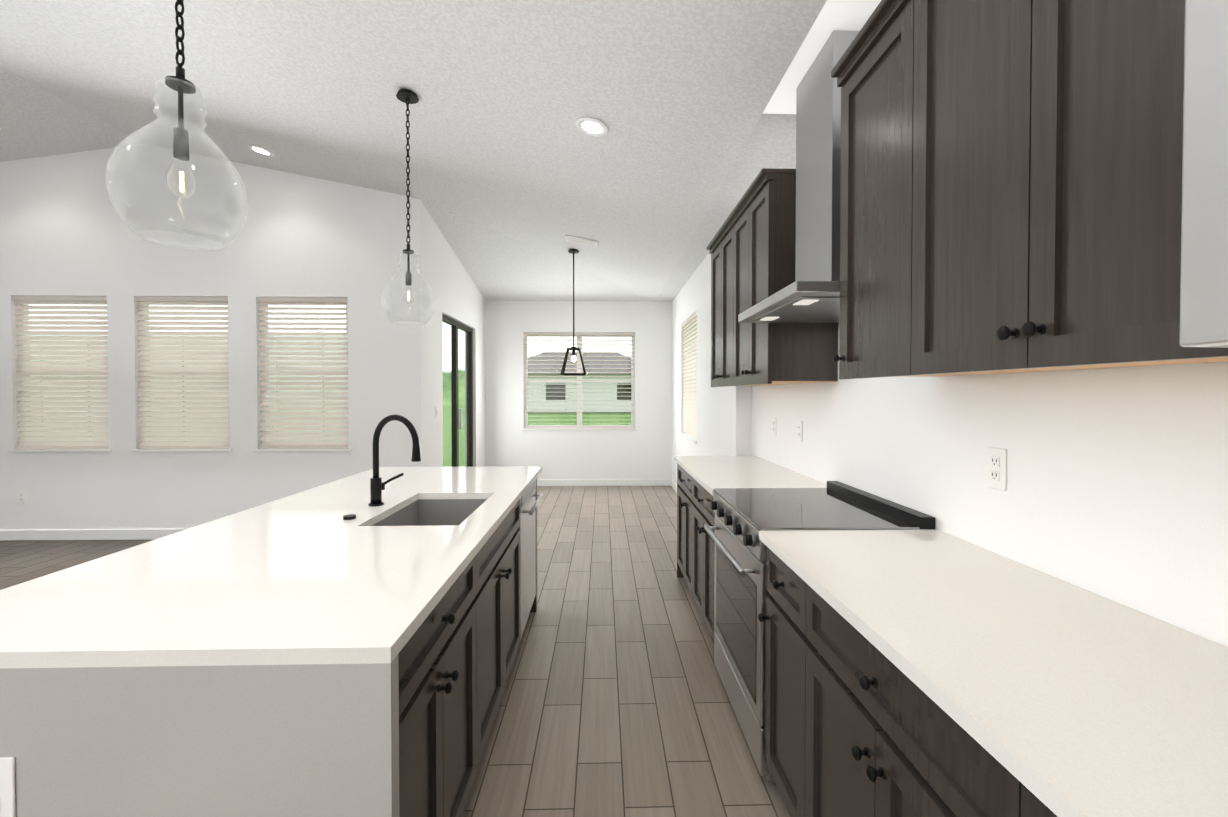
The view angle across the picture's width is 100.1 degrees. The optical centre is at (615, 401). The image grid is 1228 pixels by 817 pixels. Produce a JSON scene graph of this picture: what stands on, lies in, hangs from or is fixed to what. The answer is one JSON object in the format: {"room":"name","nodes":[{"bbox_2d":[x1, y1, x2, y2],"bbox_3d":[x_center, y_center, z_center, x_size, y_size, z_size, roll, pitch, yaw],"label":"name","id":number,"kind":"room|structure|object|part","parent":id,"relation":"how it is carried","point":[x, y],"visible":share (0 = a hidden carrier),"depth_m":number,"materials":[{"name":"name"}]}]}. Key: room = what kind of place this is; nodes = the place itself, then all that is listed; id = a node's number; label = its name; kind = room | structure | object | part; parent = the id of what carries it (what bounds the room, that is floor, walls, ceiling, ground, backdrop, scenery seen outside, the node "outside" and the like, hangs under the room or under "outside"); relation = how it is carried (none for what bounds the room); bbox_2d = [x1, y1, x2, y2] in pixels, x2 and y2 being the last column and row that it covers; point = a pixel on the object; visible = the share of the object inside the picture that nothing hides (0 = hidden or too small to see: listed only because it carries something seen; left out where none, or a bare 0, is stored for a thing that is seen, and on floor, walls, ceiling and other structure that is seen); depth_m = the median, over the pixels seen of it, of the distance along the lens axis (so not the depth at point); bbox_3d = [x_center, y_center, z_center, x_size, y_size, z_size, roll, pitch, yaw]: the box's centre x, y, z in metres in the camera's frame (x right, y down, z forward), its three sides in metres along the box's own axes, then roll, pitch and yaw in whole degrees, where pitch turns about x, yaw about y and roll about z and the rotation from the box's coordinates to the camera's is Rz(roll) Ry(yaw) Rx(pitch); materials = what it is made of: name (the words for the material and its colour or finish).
{"room":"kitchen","nodes":[
{"label":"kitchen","id":0,"kind":"room"},
{"bbox_2d":[0,144,426,529],"bbox_3d":[-5.219,-0.787,4.922,6.690,4.200,0.150,0,1,-1],"label":"wall","id":1,"kind":"structure","parent":0,"point":[65,230],"depth_m":4.88,"materials":[{"name":"paint"}]},
{"bbox_2d":[17,491,25,503],"bbox_3d":[-5.612,0.904,4.856,0.075,0.122,0.008,0,1,-1],"label":"electrical outlet","id":2,"kind":"object","parent":1,"relation":"attached to","point":[21,497],"visible":1,"depth_m":4.86,"materials":[{"name":"white plastic"}]},
{"bbox_2d":[8,296,111,451],"bbox_3d":[-5.247,-0.258,4.899,0.938,1.473,0.130,0,1,-1],"label":"room window","id":3,"kind":"structure","parent":1,"relation":"in","point":[66,370],"depth_m":4.88,"materials":[{"name":"white plastic"}]},
{"bbox_2d":[0,529,185,540],"bbox_3d":[-5.135,1.264,4.874,6.554,0.100,0.018,0,1,-1],"label":"baseboard","id":4,"kind":"structure","parent":1,"relation":"attached to","point":[94,534],"depth_m":4.87,"materials":[{"name":"white wood"}]},
{"bbox_2d":[131,297,232,451],"bbox_3d":[-4.122,-0.259,4.928,0.930,1.473,0.130,0,1,-1],"label":"room window","id":5,"kind":"structure","parent":1,"relation":"in","point":[154,359],"depth_m":4.91,"materials":[{"name":"white plastic"}]},
{"bbox_2d":[253,297,351,451],"bbox_3d":[-2.995,-0.259,4.957,0.917,1.473,0.130,0,1,-1],"label":"room window","id":6,"kind":"structure","parent":1,"relation":"in","point":[265,318],"depth_m":4.94,"materials":[{"name":"white plastic"}]},
{"bbox_2d":[0,486,789,816],"bbox_3d":[-3.624,1.380,2.443,9.750,0.060,10.730,0,1,-1],"label":"floor","id":7,"kind":"structure","parent":0,"point":[614,702],"depth_m":2.46,"materials":[{"name":"brown wood"}]},
{"bbox_2d":[0,470,543,816],"bbox_3d":[-0.962,0.912,2.125,1.080,0.883,2.368,0,1,-1],"label":"kitchen island","id":8,"kind":"object","parent":7,"relation":"on","point":[405,734],"depth_m":0.95,"materials":[{"name":"grey"}]},
{"bbox_2d":[0,756,15,816],"bbox_3d":[-1.138,0.714,0.937,0.078,0.128,0.008,0,1,-1],"label":"outlet","id":9,"kind":"object","parent":8,"relation":"attached to","point":[7,763],"depth_m":0.94,"materials":[{"name":"white plastic"}]},
{"bbox_2d":[0,466,463,661],"bbox_3d":[-1.216,0.455,2.132,0.571,0.030,2.390,0,1,-1],"label":"island countertop","id":10,"kind":"structure","parent":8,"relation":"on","point":[100,607],"depth_m":1.36,"materials":[{"name":"white stone"}]},
{"bbox_2d":[343,414,420,520],"bbox_3d":[-0.919,0.248,2.076,0.251,0.386,0.314,0,1,-1],"label":"faucet","id":11,"kind":"object","parent":10,"relation":"on","point":[377,508],"depth_m":2.14,"materials":[{"name":"black metal"}]},
{"bbox_2d":[514,475,543,639],"bbox_3d":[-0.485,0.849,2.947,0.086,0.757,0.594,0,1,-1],"label":"dishwasher","id":12,"kind":"object","parent":8,"relation":"in","point":[528,502],"depth_m":2.89,"materials":[{"name":"silver metal"}]},
{"bbox_2d":[677,464,689,589],"bbox_3d":[0.771,0.891,3.526,0.600,0.884,0.738,0,1,-1],"label":"base cabinet","id":13,"kind":"object","parent":7,"relation":"on","point":[683,478],"depth_m":3.57,"materials":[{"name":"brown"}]},
{"bbox_2d":[690,476,705,625],"bbox_3d":[0.787,0.900,2.912,0.600,0.884,0.722,0,1,-1],"label":"base cabinet","id":14,"kind":"object","parent":7,"relation":"on","point":[697,493],"depth_m":3.05,"materials":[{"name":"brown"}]},
{"bbox_2d":[766,548,789,814],"bbox_3d":[0.821,0.920,1.584,0.600,0.884,0.409,0,1,-1],"label":"base cabinet","id":15,"kind":"object","parent":7,"relation":"on","point":[777,574],"depth_m":1.67,"materials":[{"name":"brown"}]},
{"bbox_2d":[703,480,935,786],"bbox_3d":[0.769,0.876,2.168,0.674,0.954,0.754,0,1,-1],"label":"range","id":16,"kind":"object","parent":7,"relation":"on","point":[740,569],"depth_m":2.01,"materials":[{"name":"silver metal"}]},
{"bbox_2d":[790,572,969,816],"bbox_3d":[0.835,0.927,1.070,0.600,0.884,0.844,0,1,-1],"label":"base cabinet","id":17,"kind":"object","parent":7,"relation":"on","point":[865,742],"depth_m":1.14,"materials":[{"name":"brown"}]},
{"bbox_2d":[674,456,1227,816],"bbox_3d":[0.811,0.443,1.541,0.622,0.071,4.724,0,1,-1],"label":"countertop","id":18,"kind":"structure","parent":17,"relation":"on","point":[1096,705],"depth_m":0.94,"materials":[{"name":"white stone"}]},
{"bbox_2d":[970,740,1053,816],"bbox_3d":[0.854,0.938,0.321,0.600,0.884,0.884,0,1,-1],"label":"base cabinet","id":19,"kind":"object","parent":7,"relation":"on","point":[993,793],"depth_m":0.74,"materials":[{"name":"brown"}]},
{"bbox_2d":[0,0,880,301],"bbox_3d":[-3.624,-1.905,2.395,9.750,0.970,10.730,0,1,-1],"label":"ceiling","id":20,"kind":"structure","parent":0,"point":[516,176],"depth_m":3.13,"materials":[{"name":"white paint"}]},
{"bbox_2d":[105,0,248,250],"bbox_3d":[-1.171,-1.100,1.379,0.296,1.334,0.296,0,1,-1],"label":"pendant light","id":21,"kind":"object","parent":20,"relation":"hanging from","point":[179,83],"visible":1,"depth_m":1.38,"materials":[{"name":"clear glass"}]},
{"bbox_3d":[-1.171,-0.639,1.386,0.296,0.412,0.296,0,1,-1],"label":"lamp shade","id":22,"kind":"part","parent":21,"relation":"part of","materials":[{"name":"clear glass"}]},
{"bbox_2d":[248,145,274,156],"bbox_3d":[-3.038,-2.147,4.404,0.190,0.043,0.194,0,1,-1],"label":"recessed light","id":23,"kind":"object","parent":20,"relation":"in","point":[261,150],"visible":0.96,"depth_m":4.40,"materials":[{"name":"white plastic"}]},
{"bbox_2d":[381,88,435,324],"bbox_3d":[-1.212,-1.124,3.002,0.296,1.334,0.296,0,1,-1],"label":"pendant light","id":24,"kind":"object","parent":20,"relation":"hanging from","point":[407,96],"visible":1,"depth_m":3.00,"materials":[{"name":"clear glass"}]},
{"bbox_3d":[-1.212,-0.663,3.009,0.296,0.412,0.296,0,1,-1],"label":"lamp shade","id":25,"kind":"part","parent":24,"relation":"part of","materials":[{"name":"clear glass"}]},
{"bbox_2d":[561,249,585,375],"bbox_3d":[-0.469,-0.984,5.712,0.276,1.386,0.276,0,1,-1],"label":"lantern pendant light","id":26,"kind":"object","parent":20,"relation":"hanging from","point":[573,348],"visible":1,"depth_m":5.70,"materials":[{"name":"black metal"}]},
{"bbox_3d":[-0.469,-0.476,5.720,0.055,0.070,0.056,0,1,-1],"label":"bulb","id":27,"kind":"part","parent":26,"relation":"part of","materials":[{"name":"white glass"}]},
{"bbox_2d":[565,235,598,246],"bbox_3d":[-0.347,-1.643,5.277,0.335,0.074,0.180,0,1,-1],"label":"ceiling vent","id":28,"kind":"object","parent":20,"relation":"in","point":[581,241],"visible":1,"depth_m":5.25,"materials":[{"name":"white metal"}]},
{"bbox_2d":[575,117,607,136],"bbox_3d":[-0.138,-1.582,2.967,0.191,0.043,0.194,0,1,-1],"label":"recessed light","id":29,"kind":"object","parent":20,"relation":"in","point":[592,126],"visible":0.98,"depth_m":2.96,"materials":[{"name":"white plastic"}]},
{"bbox_2d":[425,207,485,466],"bbox_3d":[-1.986,-0.809,6.375,0.150,4.200,2.590,0,1,-1],"label":"wall","id":30,"kind":"structure","parent":0,"point":[458,296],"depth_m":5.71,"materials":[{"name":"paint"}]},
{"bbox_2d":[442,314,472,466],"bbox_3d":[-1.970,0.151,6.345,0.100,2.273,1.454,0,1,-1],"label":"door","id":31,"kind":"structure","parent":30,"relation":"in","point":[456,419],"depth_m":6.39,"materials":[{"name":"brown metal"}]},
{"bbox_2d":[485,301,671,478],"bbox_3d":[-0.491,-0.829,7.784,3.210,4.200,0.150,0,1,-1],"label":"wall","id":32,"kind":"structure","parent":0,"point":[643,450],"depth_m":7.72,"materials":[{"name":"paint"}]},
{"bbox_2d":[522,332,636,430],"bbox_3d":[-0.550,-0.300,7.760,1.725,1.473,0.130,0,1,-1],"label":"nook window","id":33,"kind":"structure","parent":32,"relation":"in","point":[579,380],"depth_m":7.76,"materials":[{"name":"white plastic"}]},
{"bbox_2d":[537,479,669,485],"bbox_3d":[-0.564,1.222,7.730,2.760,0.100,0.014,0,1,-1],"label":"baseboard","id":34,"kind":"structure","parent":32,"relation":"attached to","point":[540,482],"depth_m":7.73,"materials":[{"name":"white wood"}]},
{"bbox_2d":[672,164,1227,646],"bbox_3d":[1.114,-0.752,2.534,0.270,4.200,10.430,0,1,-1],"label":"wall","id":35,"kind":"structure","parent":0,"point":[1116,486],"depth_m":1.37,"materials":[{"name":"paint"}]},
{"bbox_2d":[670,479,676,492],"bbox_3d":[0.901,1.249,5.902,0.044,0.100,3.744,0,1,-1],"label":"baseboard","id":36,"kind":"structure","parent":35,"relation":"attached to","point":[672,483],"depth_m":7.49,"materials":[{"name":"white wood"}]},
{"bbox_2d":[679,312,696,442],"bbox_3d":[0.928,-0.279,6.283,0.130,1.473,1.180,0,1,-1],"label":"nook window","id":37,"kind":"structure","parent":35,"relation":"in","point":[689,401],"depth_m":6.31,"materials":[{"name":"white plastic"}]},
{"bbox_2d":[710,224,729,386],"bbox_3d":[0.898,-0.623,3.511,0.347,1.015,0.730,0,1,-1],"label":"upper cabinet","id":38,"kind":"object","parent":35,"relation":"attached to","point":[720,250],"depth_m":3.52,"materials":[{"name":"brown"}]},
{"bbox_2d":[772,417,775,435],"bbox_3d":[1.070,0.169,3.482,0.008,0.122,0.075,0,1,-1],"label":"outlet","id":39,"kind":"object","parent":35,"relation":"attached to","point":[773,425],"visible":1,"depth_m":3.48,"materials":[{"name":"white plastic"}]},
{"bbox_2d":[730,168,837,385],"bbox_3d":[0.914,-0.614,2.896,0.347,1.015,0.729,0,1,-1],"label":"upper cabinet","id":40,"kind":"object","parent":35,"relation":"attached to","point":[771,344],"depth_m":2.54,"materials":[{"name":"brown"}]},
{"bbox_2d":[797,421,801,441],"bbox_3d":[1.082,0.176,3.032,0.008,0.122,0.075,0,1,-1],"label":"outlet","id":41,"kind":"object","parent":35,"relation":"attached to","point":[799,431],"visible":1,"depth_m":3.03,"materials":[{"name":"white plastic"}]},
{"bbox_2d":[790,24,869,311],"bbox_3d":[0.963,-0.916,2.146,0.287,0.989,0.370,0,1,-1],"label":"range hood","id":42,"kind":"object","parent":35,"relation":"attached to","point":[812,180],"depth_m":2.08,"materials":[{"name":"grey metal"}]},
{"bbox_2d":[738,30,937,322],"bbox_3d":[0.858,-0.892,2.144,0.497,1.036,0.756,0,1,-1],"label":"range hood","id":43,"kind":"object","parent":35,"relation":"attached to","point":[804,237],"depth_m":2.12,"materials":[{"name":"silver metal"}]},
{"bbox_2d":[834,0,940,379],"bbox_3d":[0.949,-0.594,1.534,0.347,1.015,0.470,0,1,-1],"label":"upper cabinet","id":44,"kind":"object","parent":35,"relation":"attached to","point":[864,85],"depth_m":1.62,"materials":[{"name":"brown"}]},
{"bbox_2d":[986,447,1006,490],"bbox_3d":[1.121,0.198,1.518,0.008,0.122,0.075,0,1,-1],"label":"outlet","id":45,"kind":"object","parent":35,"relation":"attached to","point":[996,468],"visible":1,"depth_m":1.51,"materials":[{"name":"white plastic"}]},
{"bbox_2d":[890,0,1227,375],"bbox_3d":[0.963,-0.586,0.981,0.347,1.015,0.867,0,1,-1],"label":"upper cabinet","id":46,"kind":"object","parent":35,"relation":"attached to","point":[986,186],"depth_m":1.00,"materials":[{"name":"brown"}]},
{"bbox_2d":[1150,0,1227,359],"bbox_3d":[0.911,-0.311,0.229,0.489,0.505,0.754,0,1,-1],"label":"upper cabinet","id":47,"kind":"object","parent":35,"relation":"attached to","point":[1189,242],"depth_m":0.59,"materials":[{"name":"grey"}]},
{"label":"outside","id":48,"kind":"structure","parent":0,"visible":0},
{"bbox_2d":[443,407,630,466],"bbox_3d":[-5.525,1.230,24.787,70.000,0.180,70.000,0,1,-1],"label":"lawn","id":49,"kind":"structure","parent":48,"point":[593,417],"depth_m":29.02,"materials":[{"name":"green plant"}]},
{"bbox_2d":[30,331,346,441],"bbox_3d":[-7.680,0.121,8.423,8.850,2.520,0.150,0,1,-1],"label":"window blinds","id":50,"kind":"object","parent":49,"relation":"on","point":[224,386],"depth_m":8.42,"materials":[{"name":"white plastic"}]},
{"bbox_2d":[528,353,630,411],"bbox_3d":[-3.027,-1.768,44.316,15.000,5.000,10.000,0,1,-1],"label":"neighbouring house","id":51,"kind":"structure","parent":49,"relation":"on","point":[587,401],"depth_m":39.87,"materials":[{"name":"grey paint"}]}
]}

